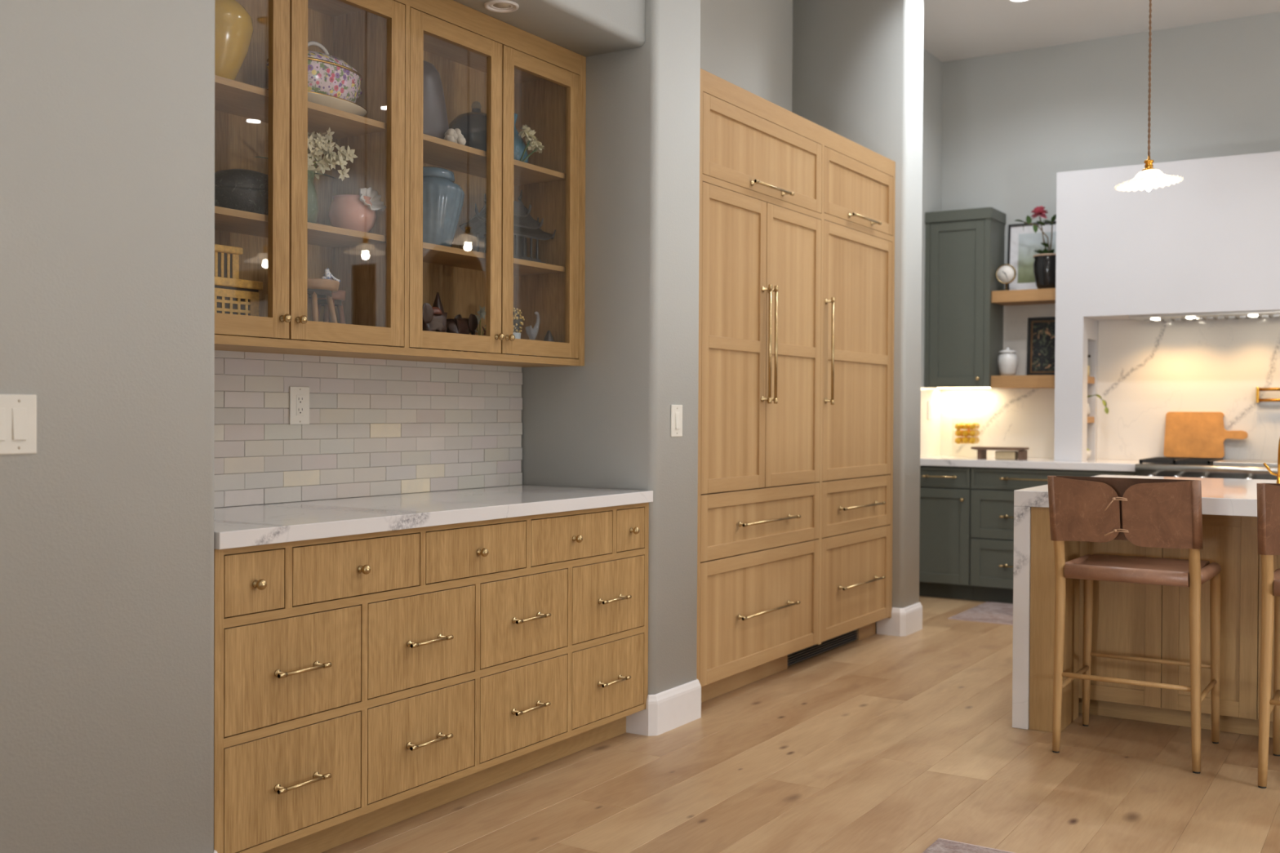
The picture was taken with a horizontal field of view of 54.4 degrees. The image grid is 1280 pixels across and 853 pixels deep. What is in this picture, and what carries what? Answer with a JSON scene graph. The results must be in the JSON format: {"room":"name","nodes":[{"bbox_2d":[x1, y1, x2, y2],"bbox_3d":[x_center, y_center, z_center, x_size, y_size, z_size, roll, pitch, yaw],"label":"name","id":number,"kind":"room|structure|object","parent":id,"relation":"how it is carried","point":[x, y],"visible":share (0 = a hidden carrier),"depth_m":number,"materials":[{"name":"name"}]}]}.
{"room":"kitchen","nodes":[
{"label":"kitchen","id":0,"kind":"room"},
{"bbox_2d":[0,0,214,852],"bbox_3d":[-2.693,-0.655,1.086,0.873,3.667,4.968,1,1,32],"label":"wall","id":1,"kind":"structure","parent":0,"point":[107,107],"depth_m":2.71,"materials":[{"name":"grey paint"}]},
{"bbox_2d":[0,394,36,454],"bbox_3d":[-1.276,-0.004,2.514,0.011,0.122,0.124,1,1,32],"label":"light switch","id":2,"kind":"object","parent":1,"relation":"attached to","point":[18,412],"visible":1,"depth_m":2.53,"materials":[{"name":"white plastic"}]},
{"bbox_2d":[213,0,792,508],"bbox_3d":[-0.426,-0.690,5.246,0.261,3.667,4.486,1,1,32],"label":"wall","id":3,"kind":"structure","parent":0,"point":[376,427],"depth_m":4.32,"materials":[{"name":"white tile"}]},
{"bbox_2d":[288,386,309,424],"bbox_3d":[-1.085,-0.067,3.966,0.008,0.121,0.081,1,1,32],"label":"power outlet","id":4,"kind":"object","parent":3,"relation":"attached to","point":[299,397],"visible":1,"depth_m":3.96,"materials":[{"name":"white plastic"}]},
{"bbox_2d":[214,0,586,367],"bbox_3d":[-0.851,-0.821,4.028,0.337,1.186,1.967,1,1,32],"label":"upper cabinet","id":5,"kind":"object","parent":3,"relation":"attached to","point":[387,273],"visible":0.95,"depth_m":4.00,"materials":[{"name":"brown wood"}]},
{"bbox_2d":[214,0,253,79],"bbox_3d":[-1.203,-1.107,3.494,0.226,0.312,0.226,1,1,32],"label":"vase","id":6,"kind":"object","parent":5,"relation":"on","point":[233,25],"visible":0.37,"depth_m":3.44,"materials":[{"name":"ceramic"}]},
{"bbox_2d":[214,244,262,337],"bbox_3d":[-1.210,-0.377,3.507,0.170,0.258,0.231,1,1,32],"label":"basket","id":7,"kind":"object","parent":5,"relation":"on","point":[233,295],"visible":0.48,"depth_m":3.49,"materials":[{"name":"brown wicker"}]},
{"bbox_2d":[214,168,268,215],"bbox_3d":[-1.145,-0.668,3.595,0.198,0.139,0.233,1,1,32],"label":"box","id":8,"kind":"object","parent":5,"relation":"on","point":[242,189],"visible":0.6,"depth_m":3.51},
{"bbox_2d":[214,205,386,247],"bbox_3d":[-1.126,-0.590,3.638,0.256,0.019,0.853,1,1,32],"label":"shelf","id":9,"kind":"object","parent":5,"relation":"attached to","point":[232,224],"depth_m":3.73,"materials":[{"name":"brown wood"}]},
{"bbox_2d":[214,75,386,139],"bbox_3d":[-1.124,-0.943,3.634,0.256,0.019,0.853,1,1,32],"label":"shelf","id":10,"kind":"object","parent":5,"relation":"attached to","point":[237,101],"depth_m":3.73,"materials":[{"name":"brown wood"}]},
{"bbox_2d":[254,127,358,223],"bbox_3d":[-1.026,-0.766,3.777,0.109,0.331,0.380,1,1,32],"label":"flowers","id":11,"kind":"object","parent":5,"relation":"on","point":[320,142],"visible":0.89,"depth_m":3.83,"materials":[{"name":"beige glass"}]},
{"bbox_2d":[280,277,339,342],"bbox_3d":[-1.008,-0.347,3.799,0.176,0.195,0.176,1,1,32],"label":"stool","id":12,"kind":"object","parent":5,"relation":"on","point":[317,288],"visible":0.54,"depth_m":3.75,"materials":[{"name":"brown wood"}]},
{"bbox_2d":[321,267,340,282],"bbox_3d":[-0.955,-0.466,3.830,0.028,0.042,0.068,1,1,32],"label":"figurine","id":13,"kind":"object","parent":12,"relation":"on","point":[327,275],"visible":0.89,"depth_m":3.82,"materials":[{"name":"white ceramic"}]},
{"bbox_2d":[266,88,368,116],"bbox_3d":[-0.996,-0.975,3.825,0.216,0.042,0.385,1,1,32],"label":"oval platter","id":14,"kind":"object","parent":5,"relation":"on","point":[325,100],"visible":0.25,"depth_m":3.77,"materials":[{"name":"white ceramic"}]},
{"bbox_2d":[266,40,363,102],"bbox_3d":[-0.995,-1.076,3.824,0.205,0.212,0.383,1,1,32],"label":"tureen","id":15,"kind":"object","parent":14,"relation":"on","point":[328,74],"visible":0.56,"depth_m":3.76,"materials":[{"name":"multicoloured ceramic"}]},
{"bbox_2d":[310,289,347,343],"bbox_3d":[-0.986,-0.341,3.947,0.106,0.178,0.105,1,1,32],"label":"stool","id":16,"kind":"object","parent":5,"relation":"on","point":[338,297],"visible":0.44,"depth_m":3.93,"materials":[{"name":"red wood"}]},
{"bbox_2d":[328,186,386,232],"bbox_3d":[-0.899,-0.679,3.932,0.174,0.155,0.150,1,1,32],"label":"vase","id":17,"kind":"object","parent":5,"relation":"on","point":[349,211],"visible":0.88,"depth_m":3.88,"materials":[{"name":"ceramic"}]},
{"bbox_2d":[415,302,447,349],"bbox_3d":[-0.725,-0.353,4.199,0.084,0.183,0.207,1,1,32],"label":"elephant","id":18,"kind":"object","parent":5,"relation":"in","point":[433,320],"visible":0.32,"depth_m":4.19},
{"bbox_2d":[422,60,448,139],"bbox_3d":[-0.757,-1.099,4.238,0.195,0.284,0.244,1,1,32],"label":"vase","id":19,"kind":"object","parent":5,"relation":"on","point":[435,122],"visible":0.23,"depth_m":4.18,"materials":[{"name":"ceramic"}]},
{"bbox_2d":[428,292,444,350],"bbox_3d":[-0.711,-0.364,4.372,0.068,0.217,0.068,1,1,32],"label":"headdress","id":20,"kind":"object","parent":5,"relation":"in","point":[437,303],"visible":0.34,"depth_m":4.36},
{"bbox_2d":[422,166,464,247],"bbox_3d":[-0.726,-0.743,4.256,0.252,0.277,0.252,1,1,32],"label":"urn","id":21,"kind":"object","parent":5,"relation":"on","point":[443,198],"visible":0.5,"depth_m":4.17,"materials":[{"name":"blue ceramic"}]},
{"bbox_2d":[444,128,466,145],"bbox_3d":[-0.630,-0.985,4.228,0.049,0.064,0.092,1,1,32],"label":"coral","id":22,"kind":"object","parent":5,"relation":"on","point":[455,135],"visible":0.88,"depth_m":4.21},
{"bbox_2d":[443,313,478,351],"bbox_3d":[-0.630,-0.329,4.354,0.073,0.134,0.172,1,1,32],"label":"elephant","id":23,"kind":"object","parent":5,"relation":"in","point":[458,325],"visible":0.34,"depth_m":4.33},
{"bbox_2d":[448,101,486,151],"bbox_3d":[-0.588,-1.063,4.468,0.214,0.209,0.214,1,1,32],"label":"lidded pot","id":24,"kind":"object","parent":5,"relation":"on","point":[472,125],"visible":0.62,"depth_m":4.37,"materials":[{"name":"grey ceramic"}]},
{"bbox_2d":[474,312,486,353],"bbox_3d":[-0.568,-0.343,4.448,0.051,0.175,0.109,1,1,32],"label":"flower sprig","id":25,"kind":"object","parent":5,"relation":"on","point":[481,313],"visible":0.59,"depth_m":4.44,"materials":[{"name":"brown plant"}]},
{"bbox_2d":[422,133,565,185],"bbox_3d":[-0.615,-0.949,4.439,0.256,0.019,0.869,1,1,32],"label":"shelf","id":26,"kind":"object","parent":5,"relation":"attached to","point":[467,162],"depth_m":4.48,"materials":[{"name":"brown wood"}]},
{"bbox_2d":[422,242,565,275],"bbox_3d":[-0.617,-0.596,4.443,0.256,0.019,0.869,1,1,32],"label":"shelf","id":27,"kind":"object","parent":5,"relation":"attached to","point":[437,257],"depth_m":4.50,"materials":[{"name":"brown wood"}]},
{"bbox_2d":[459,189,555,263],"bbox_3d":[-0.488,-0.749,4.618,0.162,0.284,0.388,1,1,32],"label":"model","id":28,"kind":"object","parent":5,"relation":"on","point":[524,225],"visible":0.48,"depth_m":4.62},
{"bbox_2d":[509,332,520,355],"bbox_3d":[-0.467,-0.299,4.554,0.062,0.086,0.062,1,1,32],"label":"pot","id":29,"kind":"object","parent":5,"relation":"in","point":[517,335],"depth_m":4.53,"materials":[{"name":"white ceramic"}]},
{"bbox_2d":[509,307,524,355],"bbox_3d":[-0.466,-0.346,4.553,0.085,0.180,0.095,1,1,32],"label":"bush","id":30,"kind":"object","parent":5,"relation":"in","point":[517,321],"visible":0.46,"depth_m":4.53,"materials":[{"name":"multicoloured plant"}]},
{"bbox_2d":[513,113,528,163],"bbox_3d":[-0.489,-1.058,4.616,0.152,0.197,0.152,1,1,32],"label":"glass vase","id":31,"kind":"object","parent":5,"relation":"on","point":[520,145],"visible":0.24,"depth_m":4.57,"materials":[{"name":"blue glass"}]},
{"bbox_2d":[518,124,544,161],"bbox_3d":[-0.404,-1.034,4.587,0.054,0.144,0.141,1,1,32],"label":"carnations","id":32,"kind":"object","parent":5,"relation":"on","point":[532,143],"visible":1,"depth_m":4.57,"materials":[{"name":"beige plant"}]},
{"bbox_2d":[539,329,554,357],"bbox_3d":[-0.346,-0.313,4.742,0.076,0.110,0.078,1,1,32],"label":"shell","id":33,"kind":"object","parent":5,"relation":"in","point":[548,337],"visible":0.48,"depth_m":4.73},
{"bbox_2d":[453,0,645,57],"bbox_3d":[-0.747,-1.962,3.951,0.575,1.097,1.972,1,1,32],"label":"ceiling","id":34,"kind":"structure","parent":0,"point":[585,28],"depth_m":4.44,"materials":[{"name":"grey paint"}]},
{"bbox_2d":[484,0,519,13],"bbox_3d":[-0.465,-1.413,4.179,0.116,0.011,0.116,1,1,32],"label":"recessed light","id":35,"kind":"object","parent":34,"relation":"in","point":[495,6],"visible":1,"depth_m":4.18,"materials":[{"name":"white paint"}]},
{"bbox_2d":[321,595,1279,852],"bbox_3d":[2.884,1.230,2.623,8.700,0.080,13.500,1,1,32],"label":"floor","id":36,"kind":"structure","parent":0,"point":[876,743],"depth_m":4.10,"materials":[{"name":"brown wood"}]},
{"bbox_2d":[213,502,648,852],"bbox_3d":[-0.733,0.720,3.965,0.637,0.872,1.967,1,1,32],"label":"base cabinet","id":37,"kind":"object","parent":36,"relation":"on","point":[365,684],"visible":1,"depth_m":3.56,"materials":[{"name":"brown wood"}]},
{"bbox_2d":[213,484,653,549],"bbox_3d":[-0.734,0.263,3.961,0.612,0.042,1.968,1,1,32],"label":"countertop","id":38,"kind":"structure","parent":37,"relation":"on","point":[239,526],"depth_m":3.72,"materials":[{"name":"white stone"}]},
{"bbox_2d":[521,0,700,694],"bbox_3d":[-0.219,-0.686,5.001,0.873,3.667,0.350,1,1,32],"label":"wall pier","id":39,"kind":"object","parent":36,"relation":"on","point":[605,422],"visible":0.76,"depth_m":4.73,"materials":[{"name":"grey paint"}]},
{"bbox_2d":[626,678,701,736],"bbox_3d":[0.099,1.076,4.814,0.128,0.151,0.380,1,1,32],"label":"baseboard","id":40,"kind":"object","parent":39,"relation":"attached to","point":[665,711],"visible":0.97,"depth_m":4.71,"materials":[{"name":"white paint"}]},
{"bbox_2d":[671,404,682,436],"bbox_3d":[0.142,-0.022,4.758,0.011,0.122,0.082,1,1,32],"label":"light switch","id":41,"kind":"object","parent":39,"relation":"attached to","point":[676,410],"visible":1,"depth_m":4.75,"materials":[{"name":"white plastic"}]},
{"bbox_2d":[696,68,895,702],"bbox_3d":[0.559,-0.145,6.001,0.664,2.572,2.160,1,1,32],"label":"tall cabinet","id":42,"kind":"object","parent":36,"relation":"on","point":[797,235],"visible":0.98,"depth_m":5.67,"materials":[{"name":"brown wood"}]},
{"bbox_2d":[787,628,857,666],"bbox_3d":[0.914,1.091,6.248,0.026,0.093,0.875,1,1,32],"label":"vent grille","id":43,"kind":"object","parent":42,"relation":"attached to","point":[802,655],"depth_m":6.23,"materials":[{"name":"black metal"}]},
{"bbox_2d":[919,465,973,600],"bbox_3d":[2.091,0.690,8.332,0.416,0.865,0.648,1,1,32],"label":"base cabinet","id":44,"kind":"object","parent":36,"relation":"on","point":[945,491],"visible":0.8,"depth_m":8.08,"materials":[{"name":"paint"}]},
{"bbox_2d":[922,838,1014,852],"bbox_3d":[1.119,1.184,2.030,2.053,0.007,2.224,1,1,32],"label":"rug","id":45,"kind":"object","parent":36,"relation":"on","point":[940,846],"visible":1,"depth_m":3.43,"materials":[{"name":"beige fabric"}]},
{"bbox_2d":[947,601,1013,625],"bbox_3d":[2.932,1.138,7.064,2.166,0.007,0.781,1,1,32],"label":"rug","id":46,"kind":"object","parent":36,"relation":"on","point":[1000,613],"visible":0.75,"depth_m":7.46,"materials":[{"name":"grey fabric"}]},
{"bbox_2d":[970,466,1136,604],"bbox_3d":[2.692,0.698,7.951,1.004,0.865,0.650,1,1,32],"label":"base cabinet","id":47,"kind":"object","parent":36,"relation":"on","point":[992,501],"visible":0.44,"depth_m":7.90,"materials":[{"name":"paint"}]},
{"bbox_2d":[920,455,1139,471],"bbox_3d":[2.529,0.237,8.074,1.422,0.046,0.649,1,1,32],"label":"countertop","id":48,"kind":"structure","parent":47,"relation":"on","point":[940,460],"depth_m":7.81,"materials":[{"name":"white stone"}]},
{"bbox_2d":[958,417,981,457],"bbox_3d":[2.214,0.076,8.420,0.160,0.263,0.160,1,1,32],"label":"lemon jar","id":49,"kind":"object","parent":48,"relation":"on","point":[971,418],"visible":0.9,"depth_m":8.36,"materials":[{"name":"clear glass"}]},
{"bbox_2d":[955,437,961,444],"bbox_3d":[2.154,0.095,8.414,0.047,0.046,0.070,1,1,32],"label":"lemon","id":50,"kind":"object","parent":49,"relation":"in","point":[957,440],"visible":1,"depth_m":8.39,"materials":[{"name":"yellow food"}]},
{"bbox_2d":[955,429,962,436],"bbox_3d":[2.155,0.044,8.414,0.048,0.046,0.070,1,1,32],"label":"lemon","id":51,"kind":"object","parent":49,"relation":"in","point":[957,433],"visible":1,"depth_m":8.39,"materials":[{"name":"yellow food"}]},
{"bbox_2d":[955,422,962,430],"bbox_3d":[2.155,0.000,8.413,0.048,0.047,0.069,1,1,32],"label":"lemon","id":52,"kind":"object","parent":49,"relation":"in","point":[957,426],"visible":1,"depth_m":8.39,"materials":[{"name":"yellow food"}]},
{"bbox_2d":[961,436,968,444],"bbox_3d":[2.194,0.093,8.389,0.047,0.046,0.070,1,1,32],"label":"lemon","id":53,"kind":"object","parent":49,"relation":"in","point":[965,440],"visible":1,"depth_m":8.37,"materials":[{"name":"yellow food"}]},
{"bbox_2d":[961,430,968,436],"bbox_3d":[2.195,0.048,8.389,0.048,0.047,0.070,1,1,32],"label":"lemon","id":54,"kind":"object","parent":49,"relation":"in","point":[965,433],"visible":1,"depth_m":8.37,"materials":[{"name":"yellow food"}]},
{"bbox_2d":[961,422,968,429],"bbox_3d":[2.195,-0.002,8.388,0.048,0.045,0.070,1,1,32],"label":"lemon","id":55,"kind":"object","parent":49,"relation":"in","point":[965,426],"visible":1,"depth_m":8.37,"materials":[{"name":"yellow food"}]},
{"bbox_2d":[968,437,976,444],"bbox_3d":[2.235,0.094,8.364,0.048,0.046,0.070,1,1,32],"label":"lemon","id":56,"kind":"object","parent":49,"relation":"in","point":[971,440],"visible":1,"depth_m":8.34,"materials":[{"name":"yellow food"}]},
{"bbox_2d":[968,430,976,436],"bbox_3d":[2.235,0.046,8.363,0.048,0.046,0.070,1,1,32],"label":"lemon","id":57,"kind":"object","parent":49,"relation":"in","point":[972,433],"visible":1,"depth_m":8.34,"materials":[{"name":"yellow food"}]},
{"bbox_2d":[968,422,976,430],"bbox_3d":[2.235,-0.001,8.363,0.048,0.047,0.069,1,1,32],"label":"lemon","id":58,"kind":"object","parent":49,"relation":"in","point":[972,426],"visible":1,"depth_m":8.34,"materials":[{"name":"yellow food"}]},
{"bbox_2d":[973,436,979,443],"bbox_3d":[2.274,0.093,8.426,0.047,0.046,0.070,1,1,32],"label":"lemon","id":59,"kind":"object","parent":49,"relation":"in","point":[976,437],"visible":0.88,"depth_m":8.40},
{"bbox_2d":[973,429,979,436],"bbox_3d":[2.274,0.045,8.426,0.048,0.046,0.069,1,1,32],"label":"lemon","id":60,"kind":"object","parent":49,"relation":"in","point":[975,430],"visible":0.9,"depth_m":8.41,"materials":[{"name":"yellow food"}]},
{"bbox_2d":[974,422,979,429],"bbox_3d":[2.275,-0.003,8.425,0.047,0.047,0.070,1,1,32],"label":"lemon","id":61,"kind":"object","parent":49,"relation":"in","point":[976,424],"visible":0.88,"depth_m":8.40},
{"bbox_2d":[970,446,1029,460],"bbox_3d":[2.342,0.173,8.100,0.344,0.078,0.135,1,1,32],"label":"wooden riser","id":62,"kind":"object","parent":48,"relation":"on","point":[981,451],"visible":1,"depth_m":8.05,"materials":[{"name":"brown wood"}]},
{"bbox_2d":[995,450,1017,459],"bbox_3d":[2.380,0.186,8.076,0.130,0.054,0.085,1,1,32],"label":"block","id":63,"kind":"object","parent":48,"relation":"on","point":[999,455],"visible":0.88,"depth_m":8.04,"materials":[{"name":"stone"}]},
{"bbox_2d":[1086,448,1091,459],"bbox_3d":[2.861,0.176,8.036,0.098,0.079,0.100,1,1,32],"label":"bowl","id":64,"kind":"object","parent":48,"relation":"on","point":[1088,451],"visible":0.26,"depth_m":8.00,"materials":[{"name":"white ceramic"}]},
{"bbox_2d":[1047,475,1221,773],"bbox_3d":[1.782,0.669,4.469,0.496,0.990,0.589,1,1,32],"label":"bar stool","id":65,"kind":"object","parent":36,"relation":"on","point":[1166,513],"visible":1,"depth_m":4.30,"materials":[{"name":"brown leather"}]},
{"bbox_2d":[1012,475,1279,737],"bbox_3d":[3.057,0.712,4.651,2.885,0.914,1.520,1,1,32],"label":"kitchen island","id":66,"kind":"object","parent":36,"relation":"on","point":[1145,620],"visible":0.52,"depth_m":4.76,"materials":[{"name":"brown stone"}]},
{"bbox_2d":[1262,437,1279,483],"bbox_3d":[2.579,0.139,5.036,0.088,0.218,0.216,1,1,32],"label":"brass faucet","id":67,"kind":"object","parent":66,"relation":"on","point":[1277,474],"visible":0.69,"depth_m":4.96,"materials":[{"name":"gold metal"}]},
{"bbox_2d":[1134,457,1277,479],"bbox_3d":[3.615,0.672,7.326,1.216,0.940,0.697,1,1,32],"label":"gas range","id":68,"kind":"object","parent":36,"relation":"on","point":[1210,468],"visible":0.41,"depth_m":7.22,"materials":[{"name":"silver metal"}]},
{"bbox_2d":[1138,462,1213,466],"bbox_3d":[3.641,0.233,7.359,1.215,0.007,0.608,1,1,32],"label":"cooktop","id":69,"kind":"object","parent":68,"relation":"in","point":[1172,464],"depth_m":7.39,"materials":[{"name":"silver metal"}]},
{"bbox_2d":[1163,411,1248,457],"bbox_3d":[3.524,0.052,7.756,0.477,0.286,0.066,1,1,32],"label":"cutting board","id":70,"kind":"object","parent":68,"relation":"on","point":[1191,434],"visible":1,"depth_m":7.77,"materials":[{"name":"orange wood"}]},
{"bbox_2d":[1256,483,1279,788],"bbox_3d":[2.313,0.676,4.060,0.496,0.990,0.589,1,1,32],"label":"bar stool","id":71,"kind":"object","parent":36,"relation":"on","point":[1268,494],"visible":1,"depth_m":4.01,"materials":[{"name":"brown wood"}]},
{"bbox_2d":[791,0,924,633],"bbox_3d":[1.122,-0.702,7.087,0.912,3.667,0.281,1,1,32],"label":"wall","id":72,"kind":"structure","parent":0,"point":[858,64],"depth_m":6.83,"materials":[{"name":"grey paint"}]},
{"bbox_2d":[876,602,922,636],"bbox_3d":[1.295,1.058,6.991,0.512,0.151,0.311,1,1,32],"label":"baseboard","id":73,"kind":"structure","parent":72,"relation":"attached to","point":[908,620],"depth_m":6.78,"materials":[{"name":"white paint"}]},
{"bbox_2d":[920,48,942,457],"bbox_3d":[1.465,-0.712,8.080,0.430,3.667,1.765,1,1,32],"label":"wall","id":74,"kind":"structure","parent":0,"point":[932,65],"depth_m":8.51,"materials":[{"name":"grey paint"}]},
{"bbox_2d":[927,401,932,419],"bbox_3d":[1.980,-0.110,8.496,0.008,0.124,0.080,1,1,32],"label":"light switch","id":75,"kind":"object","parent":74,"relation":"attached to","point":[929,403],"visible":1,"depth_m":8.48,"materials":[{"name":"white plastic"}]},
{"bbox_2d":[923,0,1279,62],"bbox_3d":[2.904,-2.526,2.581,8.700,0.100,13.500,1,1,32],"label":"ceiling","id":76,"kind":"structure","parent":0,"point":[953,29],"depth_m":7.75,"materials":[{"name":"paint"}]},
{"bbox_2d":[1008,0,1029,2],"bbox_3d":[2.244,-2.531,7.340,0.150,0.011,0.150,1,1,32],"label":"recessed light","id":77,"kind":"object","parent":76,"relation":"in","point":[1012,1],"visible":1,"depth_m":7.39,"materials":[{"name":"white paint"}]},
{"bbox_2d":[1114,0,1183,191],"bbox_3d":[2.069,-1.731,5.043,0.260,1.554,0.260,0,1,-13],"label":"pendant lamp","id":78,"kind":"object","parent":76,"relation":"hanging from","point":[1149,178],"visible":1,"depth_m":5.04,"materials":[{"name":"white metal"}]},
{"bbox_2d":[941,11,1279,457],"bbox_3d":[5.460,-0.675,6.662,8.700,3.667,0.135,1,1,32],"label":"wall","id":79,"kind":"structure","parent":0,"point":[1012,121],"depth_m":8.25,"materials":[{"name":"grey paint"}]},
{"bbox_2d":[924,206,1005,388],"bbox_3d":[2.201,-0.854,8.442,0.451,1.189,0.362,1,1,32],"label":"upper cabinet","id":80,"kind":"object","parent":79,"relation":"attached to","point":[965,248],"visible":0.99,"depth_m":8.32,"materials":[{"name":"paint"}]},
{"bbox_2d":[991,374,1054,388],"bbox_3d":[2.585,-0.295,8.233,0.446,0.080,0.284,1,1,32],"label":"floating shelf","id":81,"kind":"object","parent":79,"relation":"attached to","point":[1047,381],"visible":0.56,"depth_m":8.13,"materials":[{"name":"brown wood"}]},
{"bbox_2d":[997,347,1017,375],"bbox_3d":[2.444,-0.431,8.271,0.131,0.189,0.133,1,1,32],"label":"ginger jar","id":82,"kind":"object","parent":81,"relation":"on","point":[1007,360],"visible":0.98,"depth_m":8.22,"materials":[{"name":"white ceramic"}]},
{"bbox_2d":[1026,316,1055,375],"bbox_3d":[2.721,-0.533,8.293,0.274,0.394,0.042,1,1,32],"label":"framed picture","id":83,"kind":"object","parent":81,"relation":"on","point":[1041,342],"visible":0.5,"depth_m":8.32,"materials":[{"name":"black paper"}]},
{"bbox_2d":[1031,321,1055,371],"bbox_3d":[2.720,-0.533,8.292,0.210,0.330,0.022,1,1,32],"label":"print","id":84,"kind":"object","parent":83,"relation":"attached to","point":[1043,333],"depth_m":8.31},
{"bbox_2d":[991,288,1055,306],"bbox_3d":[2.588,-0.856,8.226,0.446,0.076,0.284,1,1,32],"label":"floating shelf","id":85,"kind":"object","parent":79,"relation":"attached to","point":[1047,295],"visible":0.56,"depth_m":8.13,"materials":[{"name":"brown wood"}]},
{"bbox_2d":[995,263,1016,290],"bbox_3d":[2.431,-0.987,8.265,0.132,0.184,0.060,1,1,32],"label":"decorative sphere","id":86,"kind":"object","parent":85,"relation":"on","point":[1006,273],"visible":0.9,"depth_m":8.26,"materials":[{"name":"beige metal"}]},
{"bbox_2d":[1007,221,1056,290],"bbox_3d":[2.666,-1.131,8.322,0.410,0.470,0.046,1,1,32],"label":"framed landscape","id":87,"kind":"object","parent":85,"relation":"on","point":[1022,243],"visible":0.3,"depth_m":8.37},
{"bbox_2d":[1017,231,1056,283],"bbox_3d":[2.665,-1.131,8.320,0.272,0.332,0.022,1,1,32],"label":"print","id":88,"kind":"object","parent":87,"relation":"attached to","point":[1028,242],"depth_m":8.35},
{"bbox_2d":[1014,205,1056,288],"bbox_3d":[2.616,-1.167,8.156,0.311,0.547,0.192,1,1,32],"label":"flower pot","id":89,"kind":"object","parent":85,"relation":"on","point":[1044,264],"visible":0.93,"depth_m":8.08,"materials":[{"name":"black ceramic"}]},
{"bbox_2d":[1053,151,1279,461],"bbox_3d":[3.704,-0.684,7.440,2.280,1.820,0.424,1,1,32],"label":"range hood","id":90,"kind":"object","parent":79,"relation":"attached to","point":[1171,293],"depth_m":7.68,"materials":[{"name":"white paint"}]},
{"bbox_2d":[1087,355,1090,376],"bbox_3d":[2.856,-0.392,8.023,0.092,0.142,0.092,1,1,32],"label":"glass canister","id":91,"kind":"object","parent":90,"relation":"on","point":[1088,356],"visible":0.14,"depth_m":7.99,"materials":[{"name":"white"}]},
{"bbox_2d":[1087,417,1094,422],"bbox_3d":[2.845,-0.043,8.030,0.118,0.040,0.233,1,1,32],"label":"niche shelf","id":92,"kind":"object","parent":90,"relation":"attached to","point":[1090,420],"depth_m":8.01,"materials":[{"name":"brown wood"}]},
{"bbox_2d":[1087,376,1094,383],"bbox_3d":[2.846,-0.299,8.027,0.118,0.043,0.233,1,1,32],"label":"niche shelf","id":93,"kind":"object","parent":90,"relation":"attached to","point":[1091,380],"depth_m":8.00,"materials":[{"name":"brown wood"}]},
{"bbox_2d":[1087,394,1108,417],"bbox_3d":[2.916,-0.135,8.010,0.192,0.144,0.080,1,1,32],"label":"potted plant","id":94,"kind":"object","parent":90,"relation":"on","point":[1106,409],"visible":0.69,"depth_m":7.99,"materials":[{"name":"green plant"}]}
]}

